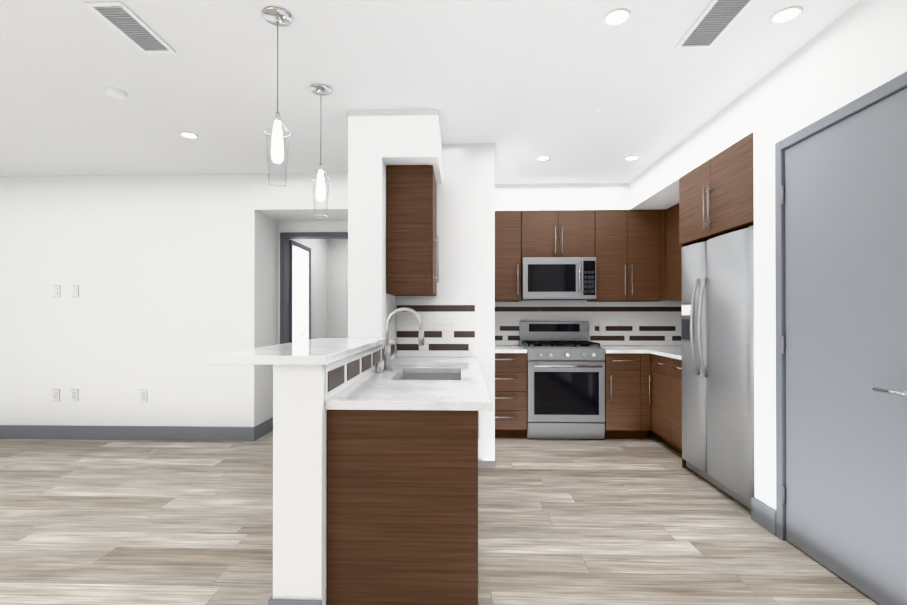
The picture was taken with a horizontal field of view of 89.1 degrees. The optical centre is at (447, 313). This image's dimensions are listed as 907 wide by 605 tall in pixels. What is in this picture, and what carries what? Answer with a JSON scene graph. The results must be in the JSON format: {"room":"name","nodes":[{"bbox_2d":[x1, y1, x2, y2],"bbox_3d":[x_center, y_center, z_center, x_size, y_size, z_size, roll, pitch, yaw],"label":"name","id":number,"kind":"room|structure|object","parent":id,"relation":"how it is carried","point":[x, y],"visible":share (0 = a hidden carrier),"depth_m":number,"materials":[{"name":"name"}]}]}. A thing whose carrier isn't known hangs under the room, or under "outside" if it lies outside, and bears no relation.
{"room":"kitchen","nodes":[
{"label":"kitchen","id":0,"kind":"room"},
{"bbox_2d":[0,174,277,426],"bbox_3d":[-4.229,-0.056,4.954,4.690,2.620,0.700,0,0,2],"label":"wall","id":1,"kind":"structure","parent":0,"point":[174,278],"depth_m":4.57,"materials":[{"name":"white paint"}]},
{"bbox_2d":[52,389,59,400],"bbox_3d":[-3.896,0.817,4.584,0.075,0.119,0.009,0,0,2],"label":"electrical outlet","id":2,"kind":"object","parent":1,"relation":"attached to","point":[55,394],"visible":1,"depth_m":4.58,"materials":[{"name":"white plastic"}]},
{"bbox_2d":[53,285,59,296],"bbox_3d":[-3.896,-0.218,4.589,0.075,0.119,0.009,0,0,2],"label":"light switch","id":3,"kind":"object","parent":1,"relation":"attached to","point":[56,290],"visible":1,"depth_m":4.59,"materials":[{"name":"white plastic"}]},
{"bbox_2d":[71,389,77,400],"bbox_3d":[-3.706,0.817,4.577,0.075,0.119,0.009,0,0,2],"label":"electrical outlet","id":4,"kind":"object","parent":1,"relation":"attached to","point":[74,394],"visible":1,"depth_m":4.58,"materials":[{"name":"white plastic"}]},
{"bbox_2d":[71,285,78,296],"bbox_3d":[-3.706,-0.218,4.583,0.075,0.119,0.009,0,0,2],"label":"light switch","id":5,"kind":"object","parent":1,"relation":"attached to","point":[74,290],"visible":1,"depth_m":4.58,"materials":[{"name":"white plastic"}]},
{"bbox_2d":[0,425,256,440],"bbox_3d":[-4.144,1.185,4.585,4.524,0.135,0.016,0,0,2],"label":"baseboard","id":6,"kind":"structure","parent":1,"relation":"attached to","point":[255,433],"depth_m":4.55,"materials":[{"name":"grey paint"}]},
{"bbox_2d":[140,390,146,401],"bbox_3d":[-3.007,0.817,4.555,0.075,0.119,0.009,0,0,2],"label":"electrical outlet","id":7,"kind":"object","parent":1,"relation":"attached to","point":[143,395],"visible":1,"depth_m":4.55,"materials":[{"name":"white plastic"}]},
{"bbox_2d":[256,417,272,439],"bbox_3d":[-1.879,1.186,4.816,0.013,0.135,0.569,0,0,2],"label":"baseboard","id":8,"kind":"structure","parent":1,"relation":"attached to","point":[265,427],"depth_m":4.73,"materials":[{"name":"grey"}]},
{"bbox_2d":[273,365,326,604],"bbox_3d":[-0.559,0.722,2.445,0.190,1.040,1.330,0,0,2],"label":"wall","id":9,"kind":"structure","parent":0,"point":[299,491],"depth_m":1.78,"materials":[{"name":"white paint"}]},
{"bbox_2d":[268,594,321,604],"bbox_3d":[-0.552,1.179,3.411,0.248,0.135,3.294,0,0,2],"label":"baseboard","id":10,"kind":"structure","parent":9,"relation":"attached to","point":[271,601],"depth_m":1.77,"materials":[{"name":"grey paint"}]},
{"bbox_2d":[255,173,347,221],"bbox_3d":[-1.253,-1.192,4.803,1.270,0.350,0.580,0,0,2],"label":"wall","id":11,"kind":"structure","parent":0,"point":[292,200],"depth_m":4.52,"materials":[{"name":"white paint"}]},
{"bbox_2d":[289,239,327,338],"bbox_3d":[-1.857,-0.050,6.083,0.120,2.620,1.710,0,0,2],"label":"wall","id":12,"kind":"structure","parent":0,"point":[319,247],"depth_m":6.39,"materials":[{"name":"white paint"}]},
{"bbox_2d":[289,240,310,342],"bbox_3d":[-1.786,0.208,5.634,0.049,2.100,0.700,0,0,2],"label":"room door","id":13,"kind":"structure","parent":12,"relation":"in","point":[299,292],"depth_m":5.61,"materials":[{"name":"grey"}]},
{"bbox_2d":[278,221,347,343],"bbox_3d":[-1.242,-0.055,5.147,1.270,2.620,0.120,0,0,2],"label":"wall","id":14,"kind":"structure","parent":0,"point":[323,226],"depth_m":5.10,"materials":[{"name":"white paint"}]},
{"bbox_2d":[280,232,347,343],"bbox_3d":[-1.347,0.181,5.149,1.006,2.148,0.144,0,0,2],"label":"door frame","id":15,"kind":"structure","parent":14,"relation":"in","point":[285,237],"depth_m":5.10,"materials":[{"name":"grey paint"}]},
{"bbox_2d":[328,239,347,337],"bbox_3d":[-1.171,-0.046,6.856,1.200,2.620,0.120,0,0,2],"label":"wall","id":16,"kind":"structure","parent":0,"point":[329,288],"depth_m":6.81,"materials":[{"name":"white paint"}]},
{"bbox_2d":[386,165,438,295],"bbox_3d":[-0.260,-0.593,3.500,0.331,0.911,0.466,0,0,2],"label":"upper cabinet","id":17,"kind":"object","parent":0,"relation":"attached to","point":[412,239],"depth_m":3.27,"materials":[{"name":"brown wood"}]},
{"bbox_2d":[0,0,859,183],"bbox_3d":[-1.922,-1.421,1.924,9.500,0.080,10.400,0,0,2],"label":"ceiling","id":18,"kind":"structure","parent":0,"point":[522,85],"depth_m":2.71,"materials":[{"name":"white paint"}]},
{"bbox_2d":[105,88,127,99],"bbox_3d":[-2.061,-1.362,2.869,0.116,0.028,0.116,0,0,2],"label":"smoke detector","id":19,"kind":"object","parent":18,"relation":"attached to","point":[115,93],"visible":1,"depth_m":2.84,"materials":[{"name":"white plastic"}]},
{"bbox_2d":[84,2,175,53],"bbox_3d":[-1.521,-1.374,2.236,0.170,0.009,0.390,0,0,2],"label":"ceiling vent","id":20,"kind":"object","parent":18,"relation":"in","point":[125,21],"visible":1,"depth_m":2.21,"materials":[{"name":"white metal"}]},
{"bbox_2d":[180,132,197,138],"bbox_3d":[-1.989,-1.368,3.547,0.124,0.008,0.124,0,0,2],"label":"recessed light","id":21,"kind":"object","parent":18,"relation":"in","point":[189,135],"visible":1,"depth_m":3.55,"materials":[{"name":"white"}]},
{"bbox_2d":[262,7,292,186],"bbox_3d":[-0.787,-0.988,2.135,0.132,0.782,0.132,0,0,2],"label":"pendant light","id":22,"kind":"object","parent":18,"relation":"hanging from","point":[278,16],"visible":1,"depth_m":2.12,"materials":[{"name":"glass"}]},
{"bbox_2d":[310,84,331,217],"bbox_3d":[-0.776,-0.983,2.825,0.132,0.784,0.132,0,0,2],"label":"pendant light","id":23,"kind":"object","parent":18,"relation":"hanging from","point":[321,89],"visible":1,"depth_m":2.81,"materials":[{"name":"glass"}]},
{"bbox_2d":[536,156,549,160],"bbox_3d":[0.845,-1.365,4.065,0.124,0.008,0.124,0,0,2],"label":"recessed light","id":24,"kind":"object","parent":18,"relation":"in","point":[541,158],"visible":1,"depth_m":4.07,"materials":[{"name":"white"}]},
{"bbox_2d":[593,106,603,111],"bbox_3d":[1.018,-1.371,3.099,0.074,0.008,0.074,0,0,2],"label":"sprinkler","id":25,"kind":"object","parent":18,"relation":"attached to","point":[598,109],"visible":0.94,"depth_m":3.09,"materials":[{"name":"white plastic"}]},
{"bbox_2d":[603,8,630,26],"bbox_3d":[0.790,-1.375,2.146,0.124,0.008,0.124,0,0,2],"label":"recessed light","id":26,"kind":"object","parent":18,"relation":"in","point":[616,17],"visible":1,"depth_m":2.15,"materials":[{"name":"white"}]},
{"bbox_2d":[624,155,638,160],"bbox_3d":[1.627,-1.365,4.060,0.124,0.008,0.124,0,0,2],"label":"recessed light","id":27,"kind":"object","parent":18,"relation":"in","point":[632,158],"visible":0.98,"depth_m":4.06,"materials":[{"name":"white"}]},
{"bbox_2d":[675,0,754,48],"bbox_3d":[1.266,-1.375,2.186,0.185,0.009,0.410,0,0,2],"label":"ceiling vent","id":28,"kind":"object","parent":18,"relation":"in","point":[716,20],"visible":1,"depth_m":2.18,"materials":[{"name":"white metal"}]},
{"bbox_2d":[770,6,802,24],"bbox_3d":[1.567,-1.375,2.131,0.124,0.008,0.124,0,0,2],"label":"recessed light","id":29,"kind":"object","parent":18,"relation":"in","point":[786,15],"visible":1,"depth_m":2.13,"materials":[{"name":"white"}]},
{"bbox_2d":[0,430,879,604],"bbox_3d":[-1.922,1.269,1.911,9.500,0.060,10.400,0,0,2],"label":"floor","id":30,"kind":"structure","parent":0,"point":[649,520],"depth_m":2.63,"materials":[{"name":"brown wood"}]},
{"bbox_2d":[325,409,478,604],"bbox_3d":[-0.174,0.811,1.967,0.601,0.857,0.280,0,0,2],"label":"base cabinet","id":31,"kind":"object","parent":30,"relation":"on","point":[402,472],"depth_m":1.83,"materials":[{"name":"brown wood"}]},
{"bbox_2d":[325,357,491,412],"bbox_3d":[-0.122,0.368,2.764,0.658,0.035,1.923,0,0,2],"label":"countertop","id":32,"kind":"structure","parent":31,"relation":"on","point":[470,394],"depth_m":2.01,"materials":[{"name":"white stone"}]},
{"bbox_2d":[372,305,423,372],"bbox_3d":[-0.280,0.157,2.759,0.281,0.387,0.165,0,0,2],"label":"faucet","id":33,"kind":"object","parent":32,"relation":"on","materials":[{"name":"silver metal"}]},
{"bbox_2d":[392,369,459,380],"bbox_3d":[-0.106,0.473,2.682,0.394,0.199,0.574,0,0,2],"label":"sink","id":34,"kind":"object","parent":32,"relation":"in","point":[405,374],"depth_m":2.96,"materials":[{"name":"silver metal"}]},
{"bbox_2d":[348,109,494,467],"bbox_3d":[-0.120,-0.060,4.160,1.035,2.620,2.120,0,0,2],"label":"wall block","id":35,"kind":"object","parent":30,"relation":"on","point":[379,141],"visible":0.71,"depth_m":3.46,"materials":[{"name":"white paint"}]},
{"bbox_2d":[495,353,526,437],"bbox_3d":[0.610,0.825,4.870,0.372,0.857,0.636,0,0,2],"label":"base cabinet","id":36,"kind":"object","parent":30,"relation":"on","point":[510,368],"depth_m":4.55,"materials":[{"name":"brown wood"}]},
{"bbox_2d":[495,345,526,352],"bbox_3d":[0.610,0.378,4.861,0.374,0.035,0.662,0,0,2],"label":"countertop","id":37,"kind":"structure","parent":36,"relation":"on","point":[498,348],"depth_m":4.55,"materials":[{"name":"white stone"}]},
{"bbox_2d":[519,321,604,438],"bbox_3d":[1.179,0.668,4.810,0.760,1.160,0.702,0,0,2],"label":"range","id":38,"kind":"object","parent":30,"relation":"on","point":[565,380],"visible":1,"depth_m":4.53,"materials":[{"name":"silver metal"}]},
{"bbox_2d":[604,353,642,438],"bbox_3d":[1.734,0.825,4.834,0.341,0.857,0.636,0,0,2],"label":"base cabinet","id":39,"kind":"object","parent":30,"relation":"on","point":[623,371],"depth_m":4.52,"materials":[{"name":"brown wood"}]},
{"bbox_2d":[596,345,681,352],"bbox_3d":[2.086,0.378,4.813,1.049,0.035,0.662,0,0,2],"label":"countertop","id":40,"kind":"structure","parent":39,"relation":"on","point":[608,349],"depth_m":4.69,"materials":[{"name":"white stone"}]},
{"bbox_2d":[647,353,666,444],"bbox_3d":[2.290,0.822,4.285,0.606,0.857,0.421,0,0,2],"label":"base cabinet","id":41,"kind":"object","parent":30,"relation":"on","point":[657,368],"depth_m":4.36,"materials":[{"name":"brown wood"}]},
{"bbox_2d":[651,349,681,360],"bbox_3d":[2.272,0.374,4.100,0.632,0.035,0.749,0,0,2],"label":"countertop","id":42,"kind":"structure","parent":41,"relation":"on","point":[677,353],"depth_m":4.22,"materials":[{"name":"white stone"}]},
{"bbox_2d":[667,357,685,464],"bbox_3d":[2.278,0.821,3.899,0.606,0.857,0.352,0,0,2],"label":"base cabinet","id":43,"kind":"object","parent":30,"relation":"on","point":[674,368],"depth_m":4.01,"materials":[{"name":"brown wood"}]},
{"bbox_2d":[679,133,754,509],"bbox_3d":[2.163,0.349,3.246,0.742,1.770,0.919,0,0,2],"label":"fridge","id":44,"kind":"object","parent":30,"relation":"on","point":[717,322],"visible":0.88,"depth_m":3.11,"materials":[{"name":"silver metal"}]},
{"bbox_2d":[495,183,626,210],"bbox_3d":[1.161,-1.225,5.025,1.470,0.280,0.320,0,0,2],"label":"soffit","id":45,"kind":"structure","parent":0,"point":[592,196],"depth_m":4.86,"materials":[{"name":"white paint"}]},
{"bbox_2d":[518,300,681,361],"bbox_3d":[1.168,-0.054,5.249,3.540,2.620,0.140,0,0,2],"label":"wall","id":46,"kind":"structure","parent":0,"point":[586,301],"depth_m":5.17,"materials":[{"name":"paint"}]},
{"bbox_2d":[495,322,499,331],"bbox_3d":[0.556,0.155,5.185,0.070,0.114,0.006,0,0,2],"label":"electrical outlet","id":47,"kind":"object","parent":46,"relation":"attached to","point":[497,326],"visible":0.85,"depth_m":5.18,"materials":[{"name":"white plastic"}]},
{"bbox_2d":[495,211,522,304],"bbox_3d":[0.608,-0.606,5.033,0.358,0.951,0.326,0,0,2],"label":"upper cabinet","id":48,"kind":"object","parent":46,"relation":"attached to","point":[508,224],"depth_m":4.87,"materials":[{"name":"brown wood"}]},
{"bbox_2d":[523,210,594,256],"bbox_3d":[1.173,-0.833,5.015,0.767,0.497,0.326,0,0,2],"label":"upper cabinet","id":49,"kind":"object","parent":46,"relation":"attached to","point":[545,233],"depth_m":4.85,"materials":[{"name":"brown wood"}]},
{"bbox_2d":[521,257,595,299],"bbox_3d":[1.172,-0.361,4.950,0.759,0.439,0.448,0,0,2],"label":"microwave","id":50,"kind":"object","parent":49,"relation":"attached to","point":[558,278],"visible":0.94,"depth_m":4.78,"materials":[{"name":"silver metal"}]},
{"bbox_2d":[495,302,681,345],"bbox_3d":[1.507,0.114,4.462,2.190,0.487,1.409,0,0,2],"label":"backsplash","id":51,"kind":"structure","parent":46,"relation":"attached to","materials":[{"name":"white tile"}]},
{"bbox_2d":[599,322,605,331],"bbox_3d":[1.735,0.155,5.147,0.070,0.114,0.006,0,0,2],"label":"electrical outlet","id":52,"kind":"object","parent":46,"relation":"attached to","point":[602,326],"visible":1,"depth_m":5.14,"materials":[{"name":"white plastic"}]},
{"bbox_2d":[587,210,666,300],"bbox_3d":[1.923,-0.606,4.990,0.728,0.951,0.326,0,0,2],"label":"upper cabinet","id":53,"kind":"object","parent":46,"relation":"attached to","point":[636,254],"depth_m":4.83,"materials":[{"name":"brown wood"}]},
{"bbox_2d":[663,205,681,300],"bbox_3d":[2.429,-0.610,4.267,0.326,0.951,1.083,0,0,2],"label":"upper cabinet","id":54,"kind":"object","parent":0,"relation":"attached to","point":[671,256],"depth_m":4.68,"materials":[{"name":"brown wood"}]},
{"bbox_2d":[627,86,752,210],"bbox_3d":[2.236,-1.231,3.960,0.700,0.280,2.380,0,0,2],"label":"soffit","id":55,"kind":"structure","parent":0,"point":[654,186],"depth_m":3.56,"materials":[{"name":"white paint"}]},
{"bbox_2d":[753,0,906,510],"bbox_3d":[1.830,-0.081,-0.240,0.160,2.620,6.030,0,0,2],"label":"wall","id":56,"kind":"structure","parent":0,"point":[857,50],"depth_m":2.46,"materials":[{"name":"white paint"}]},
{"bbox_2d":[675,133,753,248],"bbox_3d":[2.212,-0.822,3.250,0.694,0.536,0.956,0,0,2],"label":"upper cabinet","id":57,"kind":"object","parent":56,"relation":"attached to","point":[716,198],"depth_m":3.18,"materials":[{"name":"brown wood"}]},
{"bbox_2d":[751,497,775,535],"bbox_3d":[1.819,1.161,-0.214,0.164,0.135,5.994,0,0,2],"label":"baseboard","id":58,"kind":"structure","parent":56,"relation":"attached to","point":[763,515],"depth_m":2.67,"materials":[{"name":"grey paint"}]},
{"bbox_2d":[775,71,906,540],"bbox_3d":[1.906,0.145,2.090,0.184,2.190,0.951,0,0,2],"label":"door frame","id":59,"kind":"structure","parent":56,"relation":"in","point":[881,92],"depth_m":2.52,"materials":[{"name":"grey paint"}]},
{"bbox_2d":[781,88,906,604],"bbox_3d":[1.821,0.169,2.098,0.110,2.126,0.850,0,0,2],"label":"door","id":60,"kind":"structure","parent":59,"relation":"attached to","point":[846,320],"depth_m":2.09,"materials":[{"name":"grey paint"}]}
]}

